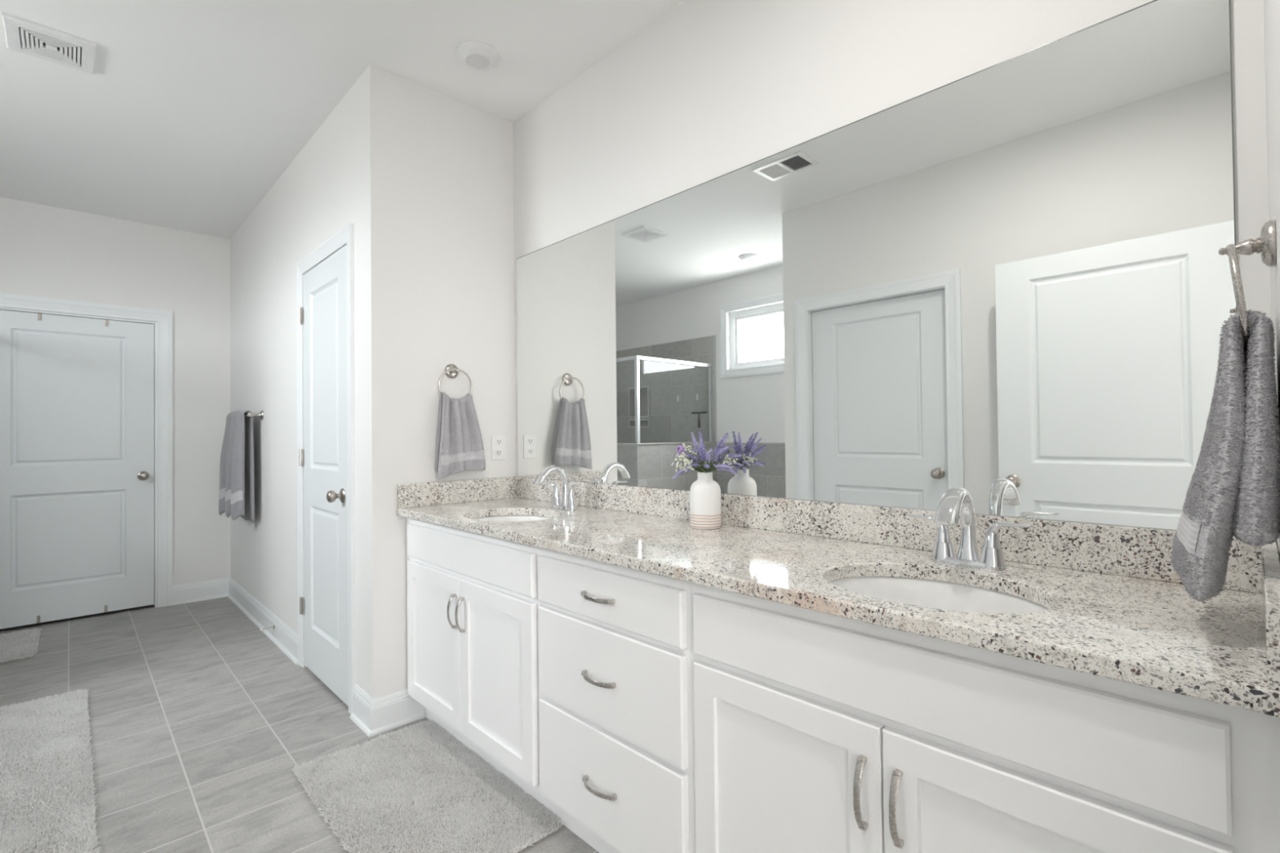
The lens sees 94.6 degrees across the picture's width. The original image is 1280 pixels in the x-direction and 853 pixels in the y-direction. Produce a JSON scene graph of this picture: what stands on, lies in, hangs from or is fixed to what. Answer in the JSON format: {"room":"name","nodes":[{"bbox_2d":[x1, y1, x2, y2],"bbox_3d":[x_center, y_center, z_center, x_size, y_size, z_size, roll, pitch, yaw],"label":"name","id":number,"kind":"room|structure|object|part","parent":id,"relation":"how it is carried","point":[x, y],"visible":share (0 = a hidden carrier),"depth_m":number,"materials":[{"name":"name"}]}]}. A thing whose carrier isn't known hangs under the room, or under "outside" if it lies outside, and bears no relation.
{"room":"bathroom","nodes":[
{"label":"bathroom","id":0,"kind":"room"},
{"bbox_2d":[0,196,230,586],"bbox_3d":[-4.100,-0.077,3.722,2.706,2.743,0.120,0,-1,-44],"label":"wall","id":1,"kind":"structure","parent":0,"point":[46,251],"depth_m":4.33,"materials":[{"name":"white paint"}]},
{"bbox_2d":[0,293,172,629],"bbox_3d":[-3.809,0.227,3.954,1.062,2.135,0.170,0,-1,-44],"label":"door","id":2,"kind":"structure","parent":1,"relation":"in","point":[86,402],"depth_m":3.98,"materials":[{"name":"white wood"}]},
{"bbox_3d":[-3.506,0.349,4.172,0.066,0.066,0.066,0,-1,-44],"label":"knob","id":3,"kind":"part","parent":2,"relation":"part of","materials":[{"name":"silver metal"}]},
{"bbox_2d":[0,596,599,852],"bbox_3d":[-1.020,1.276,0.867,3.800,0.100,9.700,0,-1,-44],"label":"floor","id":4,"kind":"structure","parent":0,"point":[201,724],"depth_m":2.48,"materials":[{"name":"grey tile"}]},
{"bbox_2d":[0,627,41,663],"bbox_3d":[-3.698,1.273,3.401,0.354,0.025,0.679,0,-1,-44],"label":"bath rug","id":5,"kind":"object","parent":4,"relation":"on","point":[17,646],"visible":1,"depth_m":3.44,"materials":[{"name":"grey fabric"}]},
{"bbox_2d":[0,688,102,852],"bbox_3d":[-2.252,1.238,2.037,0.562,0.031,1.722,0,-1,-44],"label":"bath rug","id":6,"kind":"object","parent":4,"relation":"on","point":[46,806],"visible":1,"depth_m":2.08,"materials":[{"name":"grey fabric"}]},
{"bbox_2d":[292,718,564,852],"bbox_3d":[-0.744,1.220,1.969,0.546,0.033,0.972,0,-1,-44],"label":"bath rug","id":7,"kind":"object","parent":4,"relation":"on","point":[415,788],"visible":1,"depth_m":1.94,"materials":[{"name":"grey fabric"}]},
{"bbox_2d":[405,517,560,822],"bbox_3d":[-0.471,0.802,2.316,0.589,0.871,0.992,0,-1,-44],"label":"base cabinet","id":8,"kind":"object","parent":4,"relation":"on","point":[473,602],"visible":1,"depth_m":2.04,"materials":[{"name":"white paint"}]},
{"bbox_3d":[-0.798,0.826,2.290,0.020,0.548,0.457,0,-1,-44],"label":"cabinet door","id":9,"kind":"part","parent":8,"relation":"part of","materials":[{"name":"white paint"}]},
{"bbox_3d":[-0.680,0.668,2.131,0.031,0.126,0.013,0,-1,-44],"label":"handle","id":10,"kind":"part","parent":8,"relation":"part of","materials":[{"name":"silver metal"}]},
{"bbox_3d":[-0.637,0.667,2.086,0.031,0.126,0.013,0,-1,-44],"label":"handle","id":11,"kind":"part","parent":8,"relation":"part of","materials":[{"name":"silver metal"}]},
{"bbox_3d":[-0.478,0.818,1.958,0.020,0.548,0.458,0,-1,-44],"label":"cabinet door","id":12,"kind":"part","parent":8,"relation":"part of","materials":[{"name":"white paint"}]},
{"bbox_2d":[396,476,1279,717],"bbox_3d":[0.063,0.288,1.775,0.578,0.130,2.529,0,-1,-44],"label":"countertop","id":13,"kind":"structure","parent":8,"relation":"on","point":[1120,610],"depth_m":1.24,"materials":[{"name":"stone"}]},
{"bbox_2d":[473,515,551,521],"bbox_3d":[-0.485,0.443,2.254,0.383,0.154,0.471,0,-1,-44],"label":"undermount sink","id":14,"kind":"object","parent":13,"relation":"in","point":[506,517],"visible":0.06,"depth_m":2.44,"materials":[{"name":"white ceramic"}]},
{"bbox_2d":[533,466,581,510],"bbox_3d":[-0.327,0.246,2.403,0.193,0.176,0.194,-1,-1,-1],"label":"faucet","id":15,"kind":"object","parent":13,"relation":"on","point":[567,501],"visible":1,"depth_m":2.38,"materials":[{"name":"silver metal"}]},
{"bbox_3d":[-0.352,0.245,2.374,0.166,0.174,0.051,0,-1,-44],"label":"spout","id":16,"kind":"part","parent":15,"relation":"part of","materials":[{"name":"silver metal"}]},
{"bbox_3d":[-0.372,0.262,2.467,0.094,0.058,0.035,-1,-1,36],"label":"lever","id":17,"kind":"part","parent":15,"relation":"part of","materials":[{"name":"silver metal"}]},
{"bbox_3d":[-0.259,0.259,2.350,0.035,0.058,0.094,0,-1,-34],"label":"lever","id":18,"kind":"part","parent":15,"relation":"part of","materials":[{"name":"silver metal"}]},
{"bbox_2d":[689,471,721,529],"bbox_3d":[0.209,0.234,1.891,0.099,0.176,0.099,0,-1,-44],"label":"vase","id":19,"kind":"object","parent":13,"relation":"on","point":[704,492],"visible":0.97,"depth_m":1.85,"materials":[{"name":"white ceramic"}]},
{"bbox_2d":[675,444,694,455],"bbox_3d":[0.164,0.127,1.893,0.095,0.136,0.037,0,-1,-9],"label":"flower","id":20,"kind":"object","parent":19,"relation":"in","point":[679,448],"visible":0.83,"depth_m":1.88,"materials":[{"name":"purple plant"}]},
{"bbox_2d":[671,458,700,472],"bbox_3d":[0.153,0.149,1.908,0.097,0.093,0.047,-1,-1,22],"label":"flower sprig","id":21,"kind":"object","parent":19,"relation":"in","point":[673,463],"visible":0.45,"depth_m":1.91,"materials":[{"name":"grey plant"}]},
{"bbox_2d":[674,457,697,467],"bbox_3d":[0.159,0.146,1.919,0.105,0.098,0.040,-1,-1,21],"label":"flower sprig","id":22,"kind":"object","parent":19,"relation":"in","point":[675,460],"visible":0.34,"depth_m":1.92,"materials":[{"name":"grey plant"}]},
{"bbox_2d":[672,468,700,479],"bbox_3d":[0.152,0.163,1.894,0.096,0.064,0.036,-1,-1,22],"label":"sprig","id":23,"kind":"object","parent":19,"relation":"in","point":[689,470],"visible":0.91,"depth_m":1.89,"materials":[{"name":"purple plant"}]},
{"bbox_2d":[675,466,700,474],"bbox_3d":[0.166,0.158,1.889,0.102,0.074,0.036,-1,-1,-6],"label":"sprig","id":24,"kind":"object","parent":19,"relation":"in","point":[686,468],"visible":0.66,"depth_m":1.89,"materials":[{"name":"purple plant"}]},
{"bbox_2d":[675,452,702,471],"bbox_3d":[0.162,0.138,1.877,0.093,0.114,0.044,-1,-1,-7],"label":"flower sprig","id":25,"kind":"object","parent":19,"relation":"in","point":[682,455],"visible":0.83,"depth_m":1.87,"materials":[{"name":"grey plant"}]},
{"bbox_2d":[676,459,701,472],"bbox_3d":[0.161,0.149,1.872,0.085,0.091,0.051,0,-1,-44],"label":"flower sprig","id":26,"kind":"object","parent":19,"relation":"in","point":[685,464],"visible":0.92,"depth_m":1.85,"materials":[{"name":"grey plant"}]},
{"bbox_2d":[676,443,702,467],"bbox_3d":[0.165,0.124,1.890,0.086,0.142,0.046,0,-1,-21],"label":"flower sprig","id":27,"kind":"object","parent":19,"relation":"in","point":[683,444],"visible":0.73,"depth_m":1.89,"materials":[{"name":"grey plant"}]},
{"bbox_2d":[677,454,703,472],"bbox_3d":[0.163,0.142,1.887,0.089,0.106,0.033,-1,-1,1],"label":"sprig","id":28,"kind":"object","parent":19,"relation":"in","point":[686,457],"visible":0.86,"depth_m":1.88,"materials":[{"name":"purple plant"}]},
{"bbox_2d":[684,451,703,472],"bbox_3d":[0.173,0.136,1.871,0.077,0.118,0.034,0,-1,-15],"label":"sprig","id":29,"kind":"object","parent":19,"relation":"in","point":[691,455],"visible":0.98,"depth_m":1.87,"materials":[{"name":"purple plant"}]},
{"bbox_2d":[686,461,703,471],"bbox_3d":[0.178,0.152,1.865,0.043,0.084,0.081,-1,-1,26],"label":"sprig","id":30,"kind":"object","parent":19,"relation":"in","point":[695,464],"visible":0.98,"depth_m":1.86,"materials":[{"name":"purple plant"}]},
{"bbox_2d":[690,432,702,472],"bbox_3d":[0.189,0.106,1.894,0.050,0.177,0.033,-1,-1,13],"label":"sprig","id":31,"kind":"object","parent":19,"relation":"in","point":[695,444],"visible":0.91,"depth_m":1.89,"materials":[{"name":"purple plant"}]},
{"bbox_2d":[698,446,706,471],"bbox_3d":[0.200,0.128,1.847,0.038,0.132,0.091,-1,-1,8],"label":"sprig","id":32,"kind":"object","parent":19,"relation":"in","point":[702,455],"visible":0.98,"depth_m":1.84,"materials":[{"name":"purple plant"}]},
{"bbox_2d":[698,439,706,472],"bbox_3d":[0.197,0.117,1.862,0.032,0.155,0.082,-1,-1,29],"label":"sprig","id":33,"kind":"object","parent":19,"relation":"in","point":[700,441],"visible":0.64,"depth_m":1.84,"materials":[{"name":"purple plant"}]},
{"bbox_2d":[698,434,706,462],"bbox_3d":[0.200,0.110,1.876,0.031,0.170,0.059,-1,-1,3],"label":"sprig","id":34,"kind":"object","parent":19,"relation":"in","point":[700,435],"visible":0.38,"depth_m":1.86,"materials":[{"name":"purple plant"}]},
{"bbox_2d":[697,431,709,462],"bbox_3d":[0.208,0.105,1.911,0.037,0.179,0.032,0,-1,-13],"label":"sprig","id":35,"kind":"object","parent":19,"relation":"in","point":[699,433],"visible":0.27,"depth_m":1.91,"materials":[{"name":"purple plant"}]},
{"bbox_2d":[698,460,710,472],"bbox_3d":[0.204,0.150,1.853,0.039,0.089,0.088,-1,-1,3],"label":"sprig","id":36,"kind":"object","parent":19,"relation":"in","point":[705,465],"visible":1,"depth_m":1.84,"materials":[{"name":"purple plant"}]},
{"bbox_2d":[704,452,711,470],"bbox_3d":[0.216,0.136,1.852,0.032,0.116,0.082,-1,-1,-2],"label":"sprig","id":37,"kind":"object","parent":19,"relation":"in","point":[708,456],"visible":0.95,"depth_m":1.84,"materials":[{"name":"purple plant"}]},
{"bbox_2d":[706,448,713,461],"bbox_3d":[0.227,0.134,1.932,0.031,0.122,0.091,-1,-1,22],"label":"sprig","id":38,"kind":"object","parent":19,"relation":"in","point":[709,451],"visible":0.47,"depth_m":1.95,"materials":[{"name":"purple plant"}]},
{"bbox_2d":[706,446,728,471],"bbox_3d":[0.244,0.129,1.877,0.079,0.130,0.037,-1,-1,18],"label":"sprig","id":39,"kind":"object","parent":19,"relation":"in","point":[717,454],"visible":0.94,"depth_m":1.87,"materials":[{"name":"purple plant"}]},
{"bbox_2d":[706,432,728,470],"bbox_3d":[0.239,0.107,1.867,0.038,0.174,0.079,0,-1,-44],"label":"sprig","id":40,"kind":"object","parent":19,"relation":"in","point":[718,445],"visible":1,"depth_m":1.86,"materials":[{"name":"purple plant"}]},
{"bbox_2d":[707,435,728,472],"bbox_3d":[0.246,0.112,1.905,0.084,0.165,0.032,0,-1,-27],"label":"sprig","id":41,"kind":"object","parent":19,"relation":"in","point":[724,440],"visible":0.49,"depth_m":1.91,"materials":[{"name":"purple plant"}]},
{"bbox_2d":[705,461,733,473],"bbox_3d":[0.248,0.152,1.866,0.096,0.083,0.043,-1,-1,17],"label":"sprig","id":42,"kind":"object","parent":19,"relation":"in","point":[717,465],"visible":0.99,"depth_m":1.86,"materials":[{"name":"purple plant"}]},
{"bbox_2d":[709,446,732,472],"bbox_3d":[0.258,0.130,1.908,0.097,0.129,0.039,0,-1,-13],"label":"sprig","id":43,"kind":"object","parent":19,"relation":"in","point":[730,447],"visible":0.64,"depth_m":1.91,"materials":[{"name":"purple plant"}]},
{"bbox_2d":[708,466,736,474],"bbox_3d":[0.259,0.159,1.894,0.102,0.071,0.038,-1,-1,-5],"label":"sprig","id":44,"kind":"object","parent":19,"relation":"in","point":[717,468],"visible":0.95,"depth_m":1.89,"materials":[{"name":"purple plant"}]},
{"bbox_2d":[708,453,737,472],"bbox_3d":[0.261,0.140,1.888,0.091,0.108,0.046,0,-1,-19],"label":"sprig","id":45,"kind":"object","parent":19,"relation":"in","point":[733,454],"visible":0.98,"depth_m":1.88,"materials":[{"name":"purple plant"}]},
{"bbox_2d":[710,454,737,471],"bbox_3d":[0.262,0.142,1.885,0.102,0.104,0.037,-1,-1,9],"label":"flower sprig","id":46,"kind":"object","parent":19,"relation":"in","point":[726,456],"visible":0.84,"depth_m":1.88,"materials":[{"name":"grey plant"}]},
{"bbox_2d":[708,460,742,471],"bbox_3d":[0.272,0.148,1.886,0.115,0.091,0.037,-1,-1,0],"label":"sprig","id":47,"kind":"object","parent":19,"relation":"in","point":[721,462],"visible":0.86,"depth_m":1.89,"materials":[{"name":"purple plant"}]},
{"bbox_2d":[712,453,739,462],"bbox_3d":[0.265,0.139,1.912,0.121,0.110,0.041,0,-1,-22],"label":"sprig","id":48,"kind":"object","parent":19,"relation":"in","point":[735,455],"visible":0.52,"depth_m":1.91,"materials":[{"name":"purple plant"}]},
{"bbox_2d":[829,576,1049,613],"bbox_3d":[0.571,0.418,1.161,0.383,0.154,0.471,0,-1,-44],"label":"undermount sink","id":49,"kind":"object","parent":13,"relation":"in","point":[931,593],"visible":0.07,"depth_m":1.31,"materials":[{"name":"white ceramic"}]},
{"bbox_2d":[906,487,1031,569],"bbox_3d":[0.720,0.222,1.320,0.193,0.176,0.194,-1,-1,-1],"label":"faucet","id":50,"kind":"object","parent":13,"relation":"on","point":[955,501],"visible":1,"depth_m":1.30,"materials":[{"name":"silver metal"}]},
{"bbox_3d":[0.675,0.237,1.383,0.094,0.058,0.035,-1,-1,36],"label":"lever","id":51,"kind":"part","parent":50,"relation":"part of","materials":[{"name":"silver metal"}]},
{"bbox_3d":[0.695,0.220,1.290,0.166,0.174,0.051,0,-1,-44],"label":"spout","id":52,"kind":"part","parent":50,"relation":"part of","materials":[{"name":"silver metal"}]},
{"bbox_3d":[0.788,0.234,1.266,0.035,0.058,0.094,0,-1,-34],"label":"lever","id":53,"kind":"part","parent":50,"relation":"part of","materials":[{"name":"silver metal"}]},
{"bbox_2d":[537,547,695,852],"bbox_3d":[0.086,0.789,1.739,0.589,0.871,0.611,0,-1,-44],"label":"base cabinet","id":54,"kind":"object","parent":4,"relation":"on","point":[616,703],"visible":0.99,"depth_m":1.51,"materials":[{"name":"white paint"}]},
{"bbox_3d":[-0.118,0.450,1.550,0.031,0.013,0.126,0,-1,-44],"label":"handle","id":55,"kind":"part","parent":54,"relation":"part of","materials":[{"name":"silver metal"}]},
{"bbox_3d":[-0.116,0.664,1.547,0.031,0.013,0.126,0,-1,-44],"label":"handle","id":56,"kind":"part","parent":54,"relation":"part of","materials":[{"name":"silver metal"}]},
{"bbox_3d":[-0.113,0.947,1.544,0.031,0.013,0.126,0,-1,-44],"label":"handle","id":57,"kind":"part","parent":54,"relation":"part of","materials":[{"name":"silver metal"}]},
{"bbox_3d":[-0.100,0.450,1.568,0.020,0.133,0.578,0,-1,-44],"label":"drawer","id":58,"kind":"part","parent":54,"relation":"part of","materials":[{"name":"white paint"}]},
{"bbox_3d":[-0.098,0.662,1.565,0.020,0.258,0.578,0,-1,-44],"label":"drawer","id":59,"kind":"part","parent":54,"relation":"part of","materials":[{"name":"white paint"}]},
{"bbox_3d":[-0.095,0.945,1.561,0.020,0.276,0.578,0,-1,-44],"label":"drawer","id":60,"kind":"part","parent":54,"relation":"part of","materials":[{"name":"white paint"}]},
{"bbox_2d":[692,582,1279,852],"bbox_3d":[0.620,0.776,1.187,0.589,0.871,0.924,0,-1,-44],"label":"base cabinet","id":61,"kind":"object","parent":4,"relation":"on","point":[815,731],"visible":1,"depth_m":0.95,"materials":[{"name":"white paint"}]},
{"bbox_3d":[0.276,0.801,1.177,0.020,0.548,0.425,0,-1,-44],"label":"cabinet door","id":62,"kind":"part","parent":61,"relation":"part of","materials":[{"name":"white paint"}]},
{"bbox_3d":[0.384,0.642,1.030,0.031,0.126,0.013,0,-1,-44],"label":"handle","id":63,"kind":"part","parent":61,"relation":"part of","materials":[{"name":"silver metal"}]},
{"bbox_3d":[0.427,0.641,0.985,0.031,0.126,0.013,0,-1,-44],"label":"handle","id":64,"kind":"part","parent":61,"relation":"part of","materials":[{"name":"silver metal"}]},
{"bbox_3d":[0.575,0.793,0.868,0.020,0.548,0.427,0,-1,-44],"label":"cabinet door","id":65,"kind":"part","parent":61,"relation":"part of","materials":[{"name":"white paint"}]},
{"bbox_2d":[230,64,397,698],"bbox_3d":[-2.127,-0.100,3.556,0.100,2.743,3.060,0,-1,-44],"label":"wall","id":66,"kind":"structure","parent":0,"point":[344,174],"depth_m":2.83,"materials":[{"name":"white paint"}]},
{"bbox_2d":[171,577,297,664],"bbox_3d":[-2.603,1.210,3.717,0.357,0.138,1.923,0,-1,-44],"label":"baseboard","id":67,"kind":"structure","parent":66,"relation":"attached to","point":[283,637],"depth_m":4.09,"materials":[{"name":"white paint"}]},
{"bbox_2d":[244,409,263,419],"bbox_3d":[-2.648,-0.070,3.960,0.087,0.062,0.637,0,-1,-44],"label":"towel bar","id":68,"kind":"object","parent":66,"relation":"attached to","point":[260,415],"visible":0.51,"depth_m":3.76,"materials":[{"name":"silver metal"}]},
{"bbox_2d":[218,409,254,521],"bbox_3d":[-2.679,0.261,3.925,0.542,0.732,0.133,-1,-1,44],"label":"bath towel","id":69,"kind":"object","parent":68,"relation":"hanging from","point":[237,482],"visible":0.98,"depth_m":3.79,"materials":[{"name":"grey fabric"}]},
{"bbox_2d":[259,624,275,631],"bbox_3d":[-2.200,1.190,3.484,0.075,0.026,0.026,0,-1,-44],"label":"door stop","id":70,"kind":"object","parent":66,"relation":"attached to","point":[273,626],"visible":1,"depth_m":3.48,"materials":[{"name":"silver metal"}]},
{"bbox_3d":[-2.195,1.190,3.489,0.060,0.026,0.026,0,-1,-44],"label":"rod","id":71,"kind":"part","parent":70,"relation":"part of","materials":[{"name":"silver metal"}]},
{"bbox_2d":[296,222,355,715],"bbox_3d":[-1.517,0.189,2.872,0.172,2.136,0.838,0,-1,-44],"label":"door","id":72,"kind":"structure","parent":66,"relation":"in","point":[326,579],"depth_m":2.81,"materials":[{"name":"white wood"}]},
{"bbox_3d":[-1.359,0.310,2.631,0.066,0.066,0.066,0,-1,-44],"label":"knob","id":73,"kind":"part","parent":72,"relation":"part of","materials":[{"name":"silver metal"}]},
{"bbox_2d":[349,684,425,737],"bbox_3d":[-1.082,1.179,2.530,0.232,0.138,0.226,0,-1,-44],"label":"baseboard","id":74,"kind":"structure","parent":66,"relation":"attached to","point":[378,715],"depth_m":2.45,"materials":[{"name":"white paint"}]},
{"bbox_2d":[0,0,684,239],"bbox_3d":[-1.050,-1.566,0.903,3.800,0.100,9.700,0,-1,-44],"label":"ceiling","id":75,"kind":"structure","parent":0,"point":[190,112],"depth_m":2.53,"materials":[{"name":"white paint"}]},
{"bbox_2d":[1,11,96,75],"bbox_3d":[-2.286,-1.477,2.294,0.250,0.016,0.250,0,-1,-44],"label":"ceiling vent","id":76,"kind":"object","parent":75,"relation":"in","point":[23,36],"visible":1,"depth_m":2.27,"materials":[{"name":"white plastic"}]},
{"bbox_2d":[456,40,500,71],"bbox_3d":[-0.653,-1.486,2.387,0.174,0.030,0.174,0,-1,-44],"label":"recessed light","id":77,"kind":"object","parent":75,"relation":"in","point":[479,55],"visible":1,"depth_m":2.36,"materials":[{"name":"white plastic"}]},
{"bbox_2d":[394,74,515,690],"bbox_3d":[-0.812,-0.123,2.769,0.699,2.743,0.100,0,-1,-44],"label":"wall","id":78,"kind":"structure","parent":0,"point":[455,246],"depth_m":2.67,"materials":[{"name":"white paint"}]},
{"bbox_2d":[438,364,472,397],"bbox_3d":[-0.830,-0.189,2.643,0.164,0.188,0.058,0,-1,-44],"label":"towel ring","id":79,"kind":"object","parent":78,"relation":"attached to","point":[451,371],"visible":0.88,"depth_m":2.64,"materials":[{"name":"silver metal"}]},
{"bbox_3d":[-0.846,-0.249,2.659,0.067,0.067,0.015,0,-1,-44],"label":"wall plate","id":80,"kind":"part","parent":79,"relation":"part of","materials":[{"name":"silver metal"}]},
{"bbox_3d":[-0.826,-0.249,2.638,0.024,0.024,0.043,0,-1,-44],"label":"post","id":81,"kind":"part","parent":79,"relation":"part of","materials":[{"name":"silver metal"}]},
{"bbox_2d":[491,435,505,459],"bbox_3d":[-0.675,0.100,2.821,0.075,0.117,0.007,0,-1,-44],"label":"wall outlet","id":82,"kind":"object","parent":78,"relation":"attached to","point":[498,442],"visible":1,"depth_m":2.82,"materials":[{"name":"white plastic"}]},
{"bbox_2d":[495,439,502,444],"bbox_3d":[-0.674,0.074,2.820,0.034,0.028,0.002,0,-1,-44],"label":"socket","id":83,"kind":"object","parent":82,"relation":"attached to","point":[498,442],"depth_m":2.82,"materials":[{"name":"white plastic"}]},
{"bbox_2d":[495,449,502,455],"bbox_3d":[-0.673,0.125,2.819,0.034,0.028,0.002,0,-1,-44],"label":"socket","id":84,"kind":"object","parent":82,"relation":"attached to","point":[498,452],"depth_m":2.82,"materials":[{"name":"white plastic"}]},
{"bbox_2d":[434,391,485,479],"bbox_3d":[-0.801,0.038,2.632,0.241,0.383,0.095,0,-1,-44],"label":"hand towel","id":85,"kind":"object","parent":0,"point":[460,448],"visible":1,"depth_m":2.60,"materials":[{"name":"grey fabric"}]},
{"bbox_2d":[706,444,727,470],"bbox_3d":[0.242,0.127,1.904,0.080,0.135,0.029,-1,-1,-5],"label":"sprig","id":86,"kind":"object","parent":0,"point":[724,446],"visible":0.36,"depth_m":1.91,"materials":[{"name":"purple plant"}]},
{"bbox_2d":[512,0,1276,543],"bbox_3d":[0.346,-0.145,1.988,0.120,2.743,2.632,0,-1,-44],"label":"wall","id":87,"kind":"structure","parent":0,"point":[709,90],"depth_m":1.86,"materials":[{"name":"white paint"}]},
{"bbox_2d":[516,0,1237,529],"bbox_3d":[0.260,-0.307,1.986,0.006,1.058,2.457,0,-1,-44],"label":"mirror","id":88,"kind":"object","parent":87,"relation":"attached to","point":[1007,283],"visible":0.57,"depth_m":1.46,"materials":[{"name":"white mirror"}]},
{"bbox_2d":[514,476,1261,593],"bbox_3d":[0.264,0.273,1.970,0.018,0.100,2.529,0,-1,-44],"label":"backsplash","id":89,"kind":"structure","parent":87,"relation":"attached to","point":[1143,553],"depth_m":1.49,"materials":[{"name":"stone"}]},
{"bbox_2d":[1170,308,1279,602],"bbox_3d":[0.871,0.041,0.883,0.240,0.410,0.122,0,-1,-44],"label":"hand towel","id":90,"kind":"object","parent":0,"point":[1233,490],"visible":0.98,"depth_m":0.81,"materials":[{"name":"grey fabric"}]},
{"bbox_2d":[1263,0,1279,558],"bbox_3d":[0.450,-0.168,0.319,2.050,2.743,0.115,0,-1,-44],"label":"wall","id":91,"kind":"structure","parent":0,"point":[1271,7],"depth_m":0.85,"materials":[{"name":"white paint"}]},
{"bbox_2d":[1218,219,1275,352],"bbox_3d":[0.888,-0.200,0.864,0.164,0.191,0.058,0,-1,-44],"label":"towel ring","id":92,"kind":"object","parent":91,"relation":"attached to","point":[1265,245],"visible":0.88,"depth_m":0.83,"materials":[{"name":"silver metal"}]},
{"bbox_3d":[0.883,-0.262,0.870,0.024,0.024,0.043,0,-1,-44],"label":"post","id":93,"kind":"part","parent":92,"relation":"part of","materials":[{"name":"silver metal"}]},
{"bbox_3d":[0.903,-0.262,0.850,0.067,0.067,0.015,0,-1,-44],"label":"wall plate","id":94,"kind":"part","parent":92,"relation":"part of","materials":[{"name":"silver metal"}]}
]}

